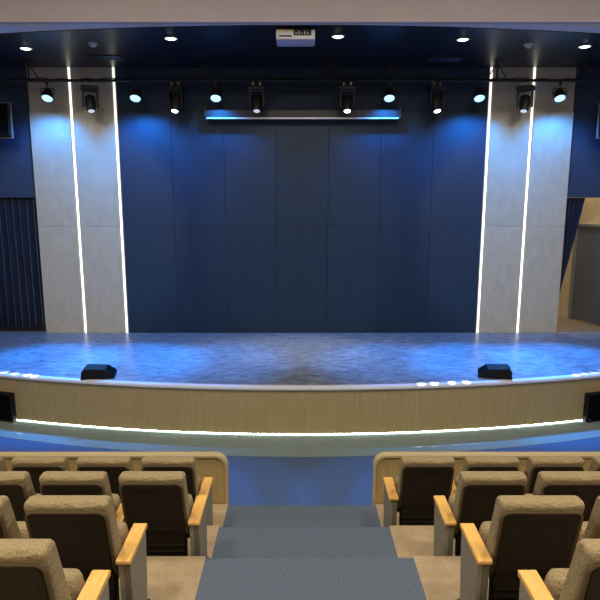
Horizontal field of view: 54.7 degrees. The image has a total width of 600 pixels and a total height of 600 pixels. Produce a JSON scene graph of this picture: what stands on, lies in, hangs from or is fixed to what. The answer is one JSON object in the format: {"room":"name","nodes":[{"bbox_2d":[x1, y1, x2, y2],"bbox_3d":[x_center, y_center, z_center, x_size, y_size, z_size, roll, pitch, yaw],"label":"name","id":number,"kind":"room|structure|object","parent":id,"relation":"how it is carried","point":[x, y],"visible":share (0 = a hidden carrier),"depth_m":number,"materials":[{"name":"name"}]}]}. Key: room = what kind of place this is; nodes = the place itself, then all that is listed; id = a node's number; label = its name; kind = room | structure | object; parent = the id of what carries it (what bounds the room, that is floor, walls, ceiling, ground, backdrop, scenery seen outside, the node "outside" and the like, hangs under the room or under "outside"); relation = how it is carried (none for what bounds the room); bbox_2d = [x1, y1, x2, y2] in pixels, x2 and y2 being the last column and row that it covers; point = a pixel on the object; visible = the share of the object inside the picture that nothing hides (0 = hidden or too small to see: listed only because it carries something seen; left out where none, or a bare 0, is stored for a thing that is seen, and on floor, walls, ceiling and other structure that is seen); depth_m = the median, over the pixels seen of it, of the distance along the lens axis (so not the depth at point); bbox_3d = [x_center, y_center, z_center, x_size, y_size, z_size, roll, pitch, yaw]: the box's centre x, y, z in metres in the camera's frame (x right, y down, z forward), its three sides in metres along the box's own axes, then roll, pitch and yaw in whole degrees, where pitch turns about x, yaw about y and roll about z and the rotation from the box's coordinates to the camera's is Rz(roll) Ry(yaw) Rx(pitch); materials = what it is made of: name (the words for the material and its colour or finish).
{"room":"auditorium","nodes":[
{"label":"auditorium","id":0,"kind":"room"},
{"bbox_2d":[0,68,35,197],"bbox_3d":[-7.110,-3.531,12.376,2.950,2.650,0.200,0,10,0],"label":"wall","id":1,"kind":"structure","parent":0,"point":[16,157],"depth_m":12.32,"materials":[{"name":"blue paint"}]},
{"bbox_2d":[0,102,13,138],"bbox_3d":[-6.159,-3.660,11.898,0.540,0.690,0.765,-3,10,-14],"label":"wall speaker","id":2,"kind":"object","parent":1,"relation":"attached to","point":[6,109],"visible":1,"depth_m":11.61,"materials":[{"name":"black"}]},
{"bbox_2d":[0,104,8,133],"bbox_3d":[-6.066,-3.602,11.539,0.480,0.580,0.015,-3,10,-14],"label":"grille","id":3,"kind":"object","parent":2,"relation":"attached to","point":[4,108],"depth_m":11.58,"materials":[{"name":"black"}]},
{"bbox_2d":[0,198,45,330],"bbox_3d":[-7.102,-0.765,12.865,2.965,2.950,0.120,0,10,0],"label":"curtain","id":4,"kind":"object","parent":1,"relation":"hanging from","point":[21,286],"visible":0.84,"depth_m":12.87,"materials":[{"name":"blue fabric"}]},
{"bbox_2d":[119,556,205,599],"bbox_3d":[-4.638,2.648,3.938,7.895,1.400,0.900,0,10,0],"label":"floor","id":5,"kind":"structure","parent":0,"point":[168,577],"depth_m":4.02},
{"bbox_2d":[0,495,29,538],"bbox_3d":[-1.841,1.543,3.498,0.567,0.930,0.444,0,10,0],"label":"chair","id":6,"kind":"object","parent":5,"relation":"on","point":[10,528],"visible":0.23,"depth_m":3.30,"materials":[{"name":"yellow"}]},
{"bbox_2d":[17,521,29,538],"bbox_3d":[-1.890,1.561,3.638,0.470,0.365,0.175,0,10,0],"label":"seat cushion","id":7,"kind":"object","parent":6,"relation":"on","point":[22,526],"depth_m":3.55,"materials":[{"name":"fabric"}]},
{"bbox_2d":[24,495,149,599],"bbox_3d":[-1.254,1.543,3.498,0.567,0.930,0.444,0,10,0],"label":"chair","id":8,"kind":"object","parent":5,"relation":"on","point":[87,535],"visible":0.8,"depth_m":3.31,"materials":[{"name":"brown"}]},
{"bbox_2d":[117,521,128,545],"bbox_3d":[-1.303,1.561,3.638,0.470,0.365,0.175,0,10,0],"label":"seat cushion","id":9,"kind":"object","parent":8,"relation":"on","point":[123,529],"depth_m":3.56,"materials":[{"name":"fabric"}]},
{"bbox_2d":[188,525,218,557],"bbox_3d":[-4.654,2.640,4.850,7.862,1.100,0.900,0,10,0],"label":"floor","id":10,"kind":"structure","parent":0,"point":[212,530],"depth_m":4.99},
{"bbox_2d":[0,471,40,520],"bbox_3d":[-2.162,1.683,4.436,0.567,0.930,0.444,0,10,0],"label":"chair","id":11,"kind":"object","parent":10,"relation":"on","point":[17,486],"visible":0.16,"depth_m":4.19,"materials":[{"name":"yellow"}]},
{"bbox_2d":[39,471,124,521],"bbox_3d":[-1.591,1.683,4.436,0.567,0.930,0.444,0,10,0],"label":"chair","id":12,"kind":"object","parent":10,"relation":"on","point":[51,482],"visible":0.29,"depth_m":4.17,"materials":[{"name":"yellow"}]},
{"bbox_2d":[112,494,120,512],"bbox_3d":[-1.640,1.701,4.576,0.470,0.365,0.175,0,10,0],"label":"seat cushion","id":13,"kind":"object","parent":12,"relation":"on","point":[116,499],"depth_m":4.50,"materials":[{"name":"fabric"}]},
{"bbox_2d":[118,471,208,557],"bbox_3d":[-1.022,1.683,4.436,0.567,0.930,0.444,0,10,0],"label":"chair","id":14,"kind":"object","parent":10,"relation":"on","point":[161,500],"visible":0.81,"depth_m":4.27,"materials":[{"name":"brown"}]},
{"bbox_2d":[188,494,193,537],"bbox_3d":[-1.070,1.701,4.576,0.470,0.365,0.175,0,10,0],"label":"seat cushion","id":15,"kind":"object","parent":14,"relation":"on","point":[191,504],"depth_m":4.51,"materials":[{"name":"fabric"}]},
{"bbox_2d":[213,504,227,526],"bbox_3d":[-4.673,2.632,5.763,7.825,0.800,0.900,0,10,0],"label":"floor","id":16,"kind":"structure","parent":0,"point":[219,510],"depth_m":5.96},
{"bbox_2d":[0,456,7,470],"bbox_3d":[-2.832,1.822,5.375,0.567,0.930,0.444,0,10,0],"label":"chair","id":17,"kind":"object","parent":16,"relation":"on","point":[3,467],"visible":0.04,"depth_m":5.16,"materials":[{"name":"brown fabric"}]},
{"bbox_2d":[11,456,70,493],"bbox_3d":[-2.260,1.822,5.375,0.567,0.930,0.444,0,10,0],"label":"chair","id":18,"kind":"object","parent":16,"relation":"on","point":[35,465],"visible":0.27,"depth_m":5.10,"materials":[{"name":"yellow"}]},
{"bbox_2d":[76,456,133,498],"bbox_3d":[-1.688,1.822,5.375,0.567,0.930,0.444,0,10,0],"label":"chair","id":19,"kind":"object","parent":16,"relation":"on","point":[114,466],"visible":0.18,"depth_m":5.10,"materials":[{"name":"yellow"}]},
{"bbox_2d":[141,456,212,524],"bbox_3d":[-1.117,1.822,5.375,0.567,0.930,0.444,0,10,0],"label":"chair","id":20,"kind":"object","parent":16,"relation":"on","point":[187,464],"visible":0.3,"depth_m":5.13,"materials":[{"name":"fabric"}]},
{"bbox_2d":[197,475,201,490],"bbox_3d":[-1.166,1.841,5.514,0.470,0.365,0.175,0,10,0],"label":"seat cushion","id":21,"kind":"object","parent":20,"relation":"on","point":[199,479],"depth_m":5.44,"materials":[{"name":"fabric"}]},
{"bbox_2d":[0,24,599,67],"bbox_3d":[0.015,-4.898,12.211,17.200,0.100,6.650,0,10,0],"label":"ceiling","id":22,"kind":"structure","parent":0,"point":[223,46],"depth_m":10.34,"materials":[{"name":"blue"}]},
{"bbox_2d":[19,47,32,49],"bbox_3d":[-4.934,-4.521,10.441,0.240,0.030,0.240,0,10,0],"label":"recessed light","id":23,"kind":"object","parent":22,"relation":"in","point":[22,48],"visible":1,"depth_m":10.41,"materials":[{"name":"grey plastic"}]},
{"bbox_2d":[88,42,97,47],"bbox_3d":[-3.608,-4.442,10.109,0.170,0.070,0.170,0,10,0],"label":"smoke detector","id":24,"kind":"object","parent":22,"relation":"attached to","point":[92,44],"visible":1,"depth_m":10.06,"materials":[{"name":"grey plastic"}]},
{"bbox_2d":[84,55,124,59],"bbox_3d":[-3.745,-4.644,11.114,0.680,0.020,0.340,0,10,0],"label":"ceiling vent","id":25,"kind":"object","parent":22,"relation":"in","point":[90,57],"visible":1,"depth_m":11.07,"materials":[{"name":"black metal"}]},
{"bbox_2d":[164,36,177,40],"bbox_3d":[-2.179,-4.406,9.789,0.240,0.030,0.240,0,10,0],"label":"recessed light","id":26,"kind":"object","parent":22,"relation":"in","point":[170,38],"visible":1,"depth_m":9.75,"materials":[{"name":"beige"}]},
{"bbox_2d":[276,28,314,46],"bbox_3d":[-0.070,-4.253,9.366,0.620,0.184,0.518,0,10,0],"label":"projector","id":27,"kind":"object","parent":22,"relation":"hanging from","point":[298,37],"visible":1,"depth_m":9.18,"materials":[{"name":"grey plastic"}]},
{"bbox_2d":[277,29,291,32],"bbox_3d":[-0.245,-4.247,9.159,0.230,0.045,0.016,0,10,0],"label":"grille","id":28,"kind":"object","parent":27,"relation":"attached to","point":[278,30],"depth_m":9.15,"materials":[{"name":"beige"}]},
{"bbox_2d":[6,59,595,81],"bbox_3d":[0.019,-4.497,11.394,11.609,0.407,0.140,0,10,0],"label":"bar","id":29,"kind":"object","parent":22,"relation":"hanging from","point":[271,79],"visible":1,"depth_m":11.40,"materials":[{"name":"black metal"}]},
{"bbox_2d":[40,82,54,102],"bbox_3d":[-4.994,-4.109,11.464,0.249,0.378,0.254,9,13,41],"label":"light","id":30,"kind":"object","parent":29,"relation":"hanging from","point":[47,95],"visible":1,"depth_m":11.44,"materials":[{"name":"black metal"}]},
{"bbox_2d":[80,81,98,112],"bbox_3d":[-4.155,-4.002,11.480,0.340,0.595,0.282,-5,11,-25],"label":"light","id":31,"kind":"object","parent":29,"relation":"hanging from","point":[90,103],"visible":1,"depth_m":11.41,"materials":[{"name":"grey metal"}]},
{"bbox_2d":[128,82,142,102],"bbox_3d":[-3.254,-4.109,11.464,0.249,0.378,0.254,9,13,41],"label":"light","id":32,"kind":"object","parent":29,"relation":"hanging from","point":[135,94],"visible":1,"depth_m":11.43,"materials":[{"name":"black metal"}]},
{"bbox_2d":[166,82,185,112],"bbox_3d":[-2.455,-4.002,11.480,0.340,0.595,0.282,3,10,14],"label":"light","id":33,"kind":"object","parent":29,"relation":"hanging from","point":[175,102],"visible":1,"depth_m":11.41,"materials":[{"name":"grey metal"}]},
{"bbox_2d":[208,82,222,102],"bbox_3d":[-1.664,-4.109,11.464,0.249,0.378,0.254,9,13,41],"label":"light","id":34,"kind":"object","parent":29,"relation":"hanging from","point":[215,95],"visible":1,"depth_m":11.43,"materials":[{"name":"black metal"}]},
{"bbox_2d":[248,82,265,112],"bbox_3d":[-0.855,-4.002,11.480,0.340,0.595,0.282,0,10,0],"label":"light","id":35,"kind":"object","parent":29,"relation":"hanging from","point":[257,99],"visible":1,"depth_m":11.41,"materials":[{"name":"black metal"}]},
{"bbox_2d":[338,82,355,112],"bbox_3d":[0.935,-4.002,11.480,0.340,0.595,0.282,0,10,0],"label":"light","id":36,"kind":"object","parent":29,"relation":"hanging from","point":[346,100],"visible":1,"depth_m":11.41,"materials":[{"name":"black metal"}]},
{"bbox_2d":[382,82,396,102],"bbox_3d":[1.766,-4.109,11.464,0.249,0.378,0.254,9,13,41],"label":"light","id":37,"kind":"object","parent":29,"relation":"hanging from","point":[389,95],"visible":1,"depth_m":11.43,"materials":[{"name":"black metal"}]},
{"bbox_2d":[426,82,446,112],"bbox_3d":[2.695,-4.002,11.480,0.340,0.595,0.282,-3,10,-14],"label":"light","id":38,"kind":"object","parent":29,"relation":"hanging from","point":[436,102],"visible":1,"depth_m":11.42,"materials":[{"name":"black metal"}]},
{"bbox_2d":[472,82,486,102],"bbox_3d":[3.546,-4.109,11.464,0.249,0.378,0.254,9,13,41],"label":"light","id":39,"kind":"object","parent":29,"relation":"hanging from","point":[478,95],"visible":1,"depth_m":11.44,"materials":[{"name":"black metal"}]},
{"bbox_2d":[516,81,535,112],"bbox_3d":[4.455,-4.002,11.480,0.340,0.595,0.282,5,11,28],"label":"light","id":40,"kind":"object","parent":29,"relation":"hanging from","point":[523,104],"visible":1,"depth_m":11.41,"materials":[{"name":"black metal"}]},
{"bbox_2d":[552,82,566,102],"bbox_3d":[5.136,-4.109,11.464,0.249,0.378,0.254,9,13,41],"label":"light","id":41,"kind":"object","parent":29,"relation":"hanging from","point":[559,95],"visible":1,"depth_m":11.43,"materials":[{"name":"black metal"}]},
{"bbox_2d":[331,34,344,38],"bbox_3d":[0.632,-4.385,9.668,0.240,0.030,0.240,0,10,0],"label":"recessed light","id":42,"kind":"object","parent":22,"relation":"in","point":[337,36],"visible":1,"depth_m":9.63,"materials":[{"name":"beige plastic"}]},
{"bbox_2d":[426,57,464,61],"bbox_3d":[2.815,-4.670,11.262,0.680,0.020,0.340,0,10,0],"label":"ceiling vent","id":43,"kind":"object","parent":22,"relation":"in","point":[430,59],"visible":1,"depth_m":11.22,"materials":[{"name":"grey metal"}]},
{"bbox_2d":[456,37,469,41],"bbox_3d":[2.766,-4.417,9.851,0.240,0.030,0.240,0,10,0],"label":"recessed light","id":44,"kind":"object","parent":22,"relation":"in","point":[463,39],"visible":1,"depth_m":9.82,"materials":[{"name":"beige"}]},
{"bbox_2d":[524,43,533,48],"bbox_3d":[4.012,-4.453,10.174,0.170,0.070,0.170,0,10,0],"label":"smoke detector","id":45,"kind":"object","parent":22,"relation":"attached to","point":[527,45],"visible":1,"depth_m":10.13,"materials":[{"name":"grey plastic"}]},
{"bbox_2d":[577,45,591,47],"bbox_3d":[5.059,-4.497,10.304,0.240,0.030,0.240,0,10,0],"label":"recessed light","id":46,"kind":"object","parent":22,"relation":"in","point":[580,46],"visible":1,"depth_m":10.27,"materials":[{"name":"beige"}]},
{"bbox_2d":[0,0,599,23],"bbox_3d":[0.015,-5.038,8.821,17.200,1.550,0.120,0,10,0],"label":"wall","id":47,"kind":"structure","parent":0,"point":[11,11],"depth_m":8.87,"materials":[{"name":"white paint"}]},
{"bbox_2d":[0,24,57,25],"bbox_3d":[-6.135,-4.355,9.367,4.900,0.024,0.740,0,10,0],"label":"trim","id":48,"kind":"structure","parent":47,"relation":"attached to","point":[0,24],"depth_m":9.01,"materials":[{"name":"beige"}]},
{"bbox_2d":[544,24,599,25],"bbox_3d":[6.165,-4.355,9.367,4.900,0.024,0.740,0,10,0],"label":"trim","id":49,"kind":"structure","parent":47,"relation":"attached to","point":[544,24],"depth_m":9.01,"materials":[{"name":"beige"}]},
{"bbox_2d":[0,420,599,504],"bbox_3d":[0.015,2.279,9.488,17.200,0.206,7.900,0,10,0],"label":"floor","id":50,"kind":"structure","parent":0,"point":[253,445],"depth_m":8.95,"materials":[{"name":"carpet"}]},
{"bbox_2d":[0,391,16,421],"bbox_3d":[-5.280,1.821,10.011,0.800,0.510,0.111,3,10,15],"label":"subwoofer","id":51,"kind":"object","parent":50,"relation":"on","point":[7,399],"visible":1,"depth_m":9.89,"materials":[{"name":"black plastic"}]},
{"bbox_2d":[0,395,10,420],"bbox_3d":[-5.292,1.824,9.967,0.740,0.440,0.012,3,10,15],"label":"grille","id":52,"kind":"object","parent":51,"relation":"attached to","point":[5,400],"depth_m":9.89,"materials":[{"name":"black"}]},
{"bbox_2d":[0,452,228,504],"bbox_3d":[-4.662,2.179,6.191,7.805,1.145,0.100,0,10,0],"label":"wall","id":53,"kind":"structure","parent":50,"relation":"on","point":[215,465],"depth_m":6.09,"materials":[{"name":"brown wood"}]},
{"bbox_2d":[0,332,599,434],"bbox_3d":[0.015,1.460,11.181,17.180,0.834,3.840,0,10,0],"label":"stage","id":54,"kind":"object","parent":50,"relation":"on","point":[225,383],"visible":0.98,"depth_m":9.77,"materials":[{"name":"wood"}]},
{"bbox_2d":[80,364,116,379],"bbox_3d":[-3.387,1.196,9.754,0.544,0.177,0.340,-2,10,-10],"label":"stage monitor","id":55,"kind":"object","parent":54,"relation":"on","point":[90,371],"visible":1,"depth_m":9.61,"materials":[{"name":"black plastic"}]},
{"bbox_2d":[105,364,115,373],"bbox_3d":[-3.190,1.169,9.784,0.140,0.097,0.300,-2,10,-10],"label":"grille","id":56,"kind":"object","parent":55,"relation":"attached to","point":[109,369],"depth_m":9.74,"materials":[{"name":"black metal"}]},
{"bbox_2d":[478,364,511,379],"bbox_3d":[3.287,1.193,9.774,0.544,0.177,0.340,3,10,15],"label":"stage monitor","id":57,"kind":"object","parent":54,"relation":"on","point":[495,371],"visible":1,"depth_m":9.64,"materials":[{"name":"black plastic"}]},
{"bbox_2d":[478,364,486,372],"bbox_3d":[3.095,1.162,9.822,0.140,0.097,0.300,3,10,15],"label":"grille","id":58,"kind":"object","parent":57,"relation":"attached to","point":[483,369],"depth_m":9.77,"materials":[{"name":"black metal"}]},
{"bbox_2d":[195,505,426,599],"bbox_3d":[0.035,2.327,1.434,1.590,2.900,9.980,0,10,0],"label":"steps","id":59,"kind":"structure","parent":50,"relation":"on","point":[261,552],"depth_m":4.22,"materials":[{"name":"carpet"}]},
{"bbox_2d":[372,452,599,504],"bbox_3d":[4.684,2.179,6.191,7.822,1.145,0.100,0,10,0],"label":"wall","id":60,"kind":"structure","parent":50,"relation":"on","point":[385,464],"depth_m":6.09,"materials":[{"name":"brown wood"}]},
{"bbox_2d":[583,391,599,422],"bbox_3d":[5.260,1.823,9.997,0.800,0.510,0.111,-3,10,-15],"label":"subwoofer","id":61,"kind":"object","parent":50,"relation":"on","point":[591,412],"visible":1,"depth_m":9.88,"materials":[{"name":"black plastic"}]},
{"bbox_2d":[588,395,599,420],"bbox_3d":[5.272,1.826,9.953,0.740,0.440,0.012,-3,10,-15],"label":"grille","id":62,"kind":"object","parent":61,"relation":"attached to","point":[593,400],"depth_m":9.87,"materials":[{"name":"black"}]},
{"bbox_2d":[0,315,599,331],"bbox_3d":[0.015,0.471,14.592,17.200,0.060,3.220,0,10,0],"label":"floor","id":63,"kind":"structure","parent":0,"point":[564,324],"depth_m":13.57,"materials":[{"name":"brown"}]},
{"bbox_2d":[27,67,575,332],"bbox_3d":[0.030,-2.059,12.584,11.366,5.620,0.300,0,10,0],"label":"wall","id":64,"kind":"structure","parent":0,"point":[231,225],"depth_m":12.45,"materials":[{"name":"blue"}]},
{"bbox_2d":[67,67,86,332],"bbox_3d":[-4.780,-2.040,12.473,0.080,5.620,0.045,0,10,0],"label":"light strip","id":65,"kind":"object","parent":64,"relation":"attached to","point":[68,68],"visible":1,"depth_m":12.42,"materials":[{"name":"glowing white plastic"}]},
{"bbox_2d":[111,67,128,332],"bbox_3d":[-3.860,-2.040,12.473,0.080,5.620,0.045,0,10,0],"label":"light strip","id":66,"kind":"object","parent":64,"relation":"attached to","point":[113,69],"visible":1,"depth_m":12.44,"materials":[{"name":"glowing white plastic"}]},
{"bbox_2d":[204,107,400,119],"bbox_3d":[0.055,-3.836,11.953,4.000,0.242,0.326,0,10,0],"label":"projection screen","id":67,"kind":"object","parent":64,"relation":"attached to","point":[208,113],"visible":1,"depth_m":11.82,"materials":[{"name":"white painted metal"},{"name":"white screen fabric"}]},
{"bbox_2d":[475,67,493,332],"bbox_3d":[3.960,-2.040,12.473,0.080,5.620,0.045,0,10,0],"label":"light strip","id":68,"kind":"object","parent":64,"relation":"attached to","point":[490,84],"visible":1,"depth_m":12.44,"materials":[{"name":"glowing white plastic diffuser"}]},
{"bbox_2d":[516,67,536,332],"bbox_3d":[4.850,-2.040,12.473,0.080,5.620,0.045,0,10,0],"label":"light strip","id":69,"kind":"object","parent":64,"relation":"attached to","point":[534,68],"visible":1,"depth_m":12.46,"materials":[{"name":"glowing white plastic diffuser"}]},
{"bbox_2d":[376,504,398,526],"bbox_3d":[4.707,2.632,5.763,7.815,0.800,0.900,0,10,0],"label":"floor","id":70,"kind":"structure","parent":0,"point":[380,507],"depth_m":5.95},
{"bbox_2d":[383,456,454,526],"bbox_3d":[1.081,1.822,5.375,0.567,0.930,0.444,0,10,0],"label":"chair","id":71,"kind":"object","parent":70,"relation":"on","point":[420,478],"visible":0.77,"depth_m":5.21,"materials":[{"name":"fabric"}]},
{"bbox_2d":[395,476,398,511],"bbox_3d":[1.130,1.841,5.514,0.470,0.365,0.175,0,10,0],"label":"seat cushion","id":72,"kind":"object","parent":71,"relation":"on","point":[396,480],"depth_m":5.45,"materials":[{"name":"fabric"}]},
{"bbox_2d":[451,456,519,493],"bbox_3d":[1.649,1.822,5.375,0.567,0.930,0.444,0,10,0],"label":"chair","id":73,"kind":"object","parent":70,"relation":"on","point":[470,463],"visible":0.31,"depth_m":5.10,"materials":[{"name":"yellow"}]},
{"bbox_2d":[524,456,583,493],"bbox_3d":[2.220,1.822,5.375,0.567,0.930,0.444,0,10,0],"label":"chair","id":74,"kind":"object","parent":70,"relation":"on","point":[535,464],"visible":0.21,"depth_m":5.10,"materials":[{"name":"yellow"}]},
{"bbox_2d":[588,456,599,470],"bbox_3d":[2.792,1.822,5.375,0.567,0.930,0.444,0,10,0],"label":"chair","id":75,"kind":"object","parent":70,"relation":"on","point":[595,462],"visible":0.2,"depth_m":5.13,"materials":[{"name":"yellow"}]},
{"bbox_2d":[389,525,454,557],"bbox_3d":[4.707,2.640,4.850,7.815,1.100,0.900,0,10,0],"label":"floor","id":76,"kind":"structure","parent":0,"point":[410,541],"depth_m":4.97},
{"bbox_2d":[433,471,526,555],"bbox_3d":[1.349,1.683,4.436,0.567,0.930,0.444,0,10,0],"label":"chair","id":77,"kind":"object","parent":76,"relation":"on","point":[477,492],"visible":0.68,"depth_m":4.24,"materials":[{"name":"yellow"}]},
{"bbox_2d":[448,494,455,537],"bbox_3d":[1.397,1.701,4.576,0.470,0.365,0.175,0,10,0],"label":"seat cushion","id":78,"kind":"object","parent":77,"relation":"on","point":[451,500],"depth_m":4.51,"materials":[{"name":"fabric"}]},
{"bbox_2d":[525,471,599,520],"bbox_3d":[1.923,1.683,4.436,0.567,0.930,0.444,0,10,0],"label":"chair","id":79,"kind":"object","parent":76,"relation":"on","point":[585,485],"visible":0.27,"depth_m":4.17,"materials":[{"name":"yellow"}]},
{"bbox_2d":[413,556,488,599],"bbox_3d":[4.723,2.648,3.938,7.785,1.400,0.900,0,10,0],"label":"floor","id":80,"kind":"structure","parent":0,"point":[439,576],"depth_m":4.03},
{"bbox_2d":[457,495,584,599],"bbox_3d":[1.302,1.543,3.498,0.567,0.930,0.444,0,10,0],"label":"chair","id":81,"kind":"object","parent":80,"relation":"on","point":[540,533],"visible":0.85,"depth_m":3.33,"materials":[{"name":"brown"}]},
{"bbox_2d":[479,521,490,545],"bbox_3d":[1.350,1.561,3.638,0.470,0.365,0.175,0,10,0],"label":"seat cushion","id":82,"kind":"object","parent":81,"relation":"on","point":[485,526],"depth_m":3.56,"materials":[{"name":"fabric"}]},
{"bbox_2d":[575,496,599,549],"bbox_3d":[1.871,1.543,3.498,0.567,0.930,0.444,0,10,0],"label":"chair","id":83,"kind":"object","parent":80,"relation":"on","point":[590,529],"visible":0.07,"depth_m":3.33,"materials":[{"name":"yellow"}]},
{"bbox_2d":[578,521,587,541],"bbox_3d":[1.920,1.561,3.638,0.470,0.365,0.175,0,10,0],"label":"seat cushion","id":84,"kind":"object","parent":83,"relation":"on","point":[584,525],"depth_m":3.55,"materials":[{"name":"fabric"}]},
{"bbox_2d":[558,198,599,317],"bbox_3d":[6.904,-2.228,13.593,0.120,5.600,3.400,-3,10,-15],"label":"wall","id":85,"kind":"structure","parent":0,"point":[590,214],"depth_m":14.31,"materials":[{"name":"beige"}]},
{"bbox_2d":[568,223,599,324],"bbox_3d":[6.974,-0.577,13.560,0.150,2.360,1.590,-3,10,-15],"label":"door","id":86,"kind":"structure","parent":85,"relation":"in","point":[584,299],"depth_m":13.87,"materials":[{"name":"grey"}]},
{"bbox_2d":[567,68,599,197],"bbox_3d":[7.155,-3.531,12.376,2.920,2.650,0.200,0,10,0],"label":"wall","id":87,"kind":"structure","parent":0,"point":[584,168],"depth_m":12.31,"materials":[{"name":"blue paint"}]},
{"bbox_2d":[559,198,584,293],"bbox_3d":[5.942,-0.765,12.857,0.497,2.951,0.104,0,10,0],"label":"curtain","id":88,"kind":"object","parent":87,"relation":"hanging from","point":[574,206],"visible":0.43,"depth_m":12.70,"materials":[{"name":"blue fabric"}]},
{"bbox_2d":[595,103,599,138],"bbox_3d":[6.359,-3.660,11.898,0.540,0.690,0.765,3,10,14],"label":"wall speaker","id":89,"kind":"object","parent":87,"relation":"attached to","point":[598,106],"visible":1,"depth_m":11.77,"materials":[{"name":"black"}]},
{"bbox_3d":[-4.615,2.656,3.026,7.940,1.700,0.900,0,10,0],"label":"floor","id":90,"kind":"structure","parent":0,"visible":0},
{"bbox_2d":[0,539,110,599],"bbox_3d":[-1.181,1.403,2.559,0.567,0.930,0.444,0,10,0],"label":"chair","id":91,"kind":"object","parent":90,"relation":"on","point":[30,569],"visible":1,"depth_m":2.33,"materials":[{"name":"yellow fabric"}]},
{"bbox_2d":[63,568,84,599],"bbox_3d":[-1.230,1.422,2.699,0.470,0.365,0.175,0,10,0],"label":"seat cushion","id":92,"kind":"object","parent":91,"relation":"on","point":[74,577],"depth_m":2.63,"materials":[{"name":"fabric"}]},
{"bbox_3d":[4.708,2.656,3.026,7.815,1.700,0.900,0,10,0],"label":"floor","id":93,"kind":"structure","parent":0,"visible":0},
{"bbox_2d":[518,539,599,599],"bbox_3d":[1.317,1.403,2.559,0.567,0.930,0.444,0,10,0],"label":"chair","id":94,"kind":"object","parent":93,"relation":"on","point":[581,581],"visible":1,"depth_m":2.40,"materials":[{"name":"yellow fabric"}]},
{"bbox_2d":[544,568,568,599],"bbox_3d":[1.365,1.422,2.699,0.470,0.365,0.175,0,10,0],"label":"seat cushion","id":95,"kind":"object","parent":94,"relation":"on","point":[554,581],"depth_m":2.63,"materials":[{"name":"fabric"}]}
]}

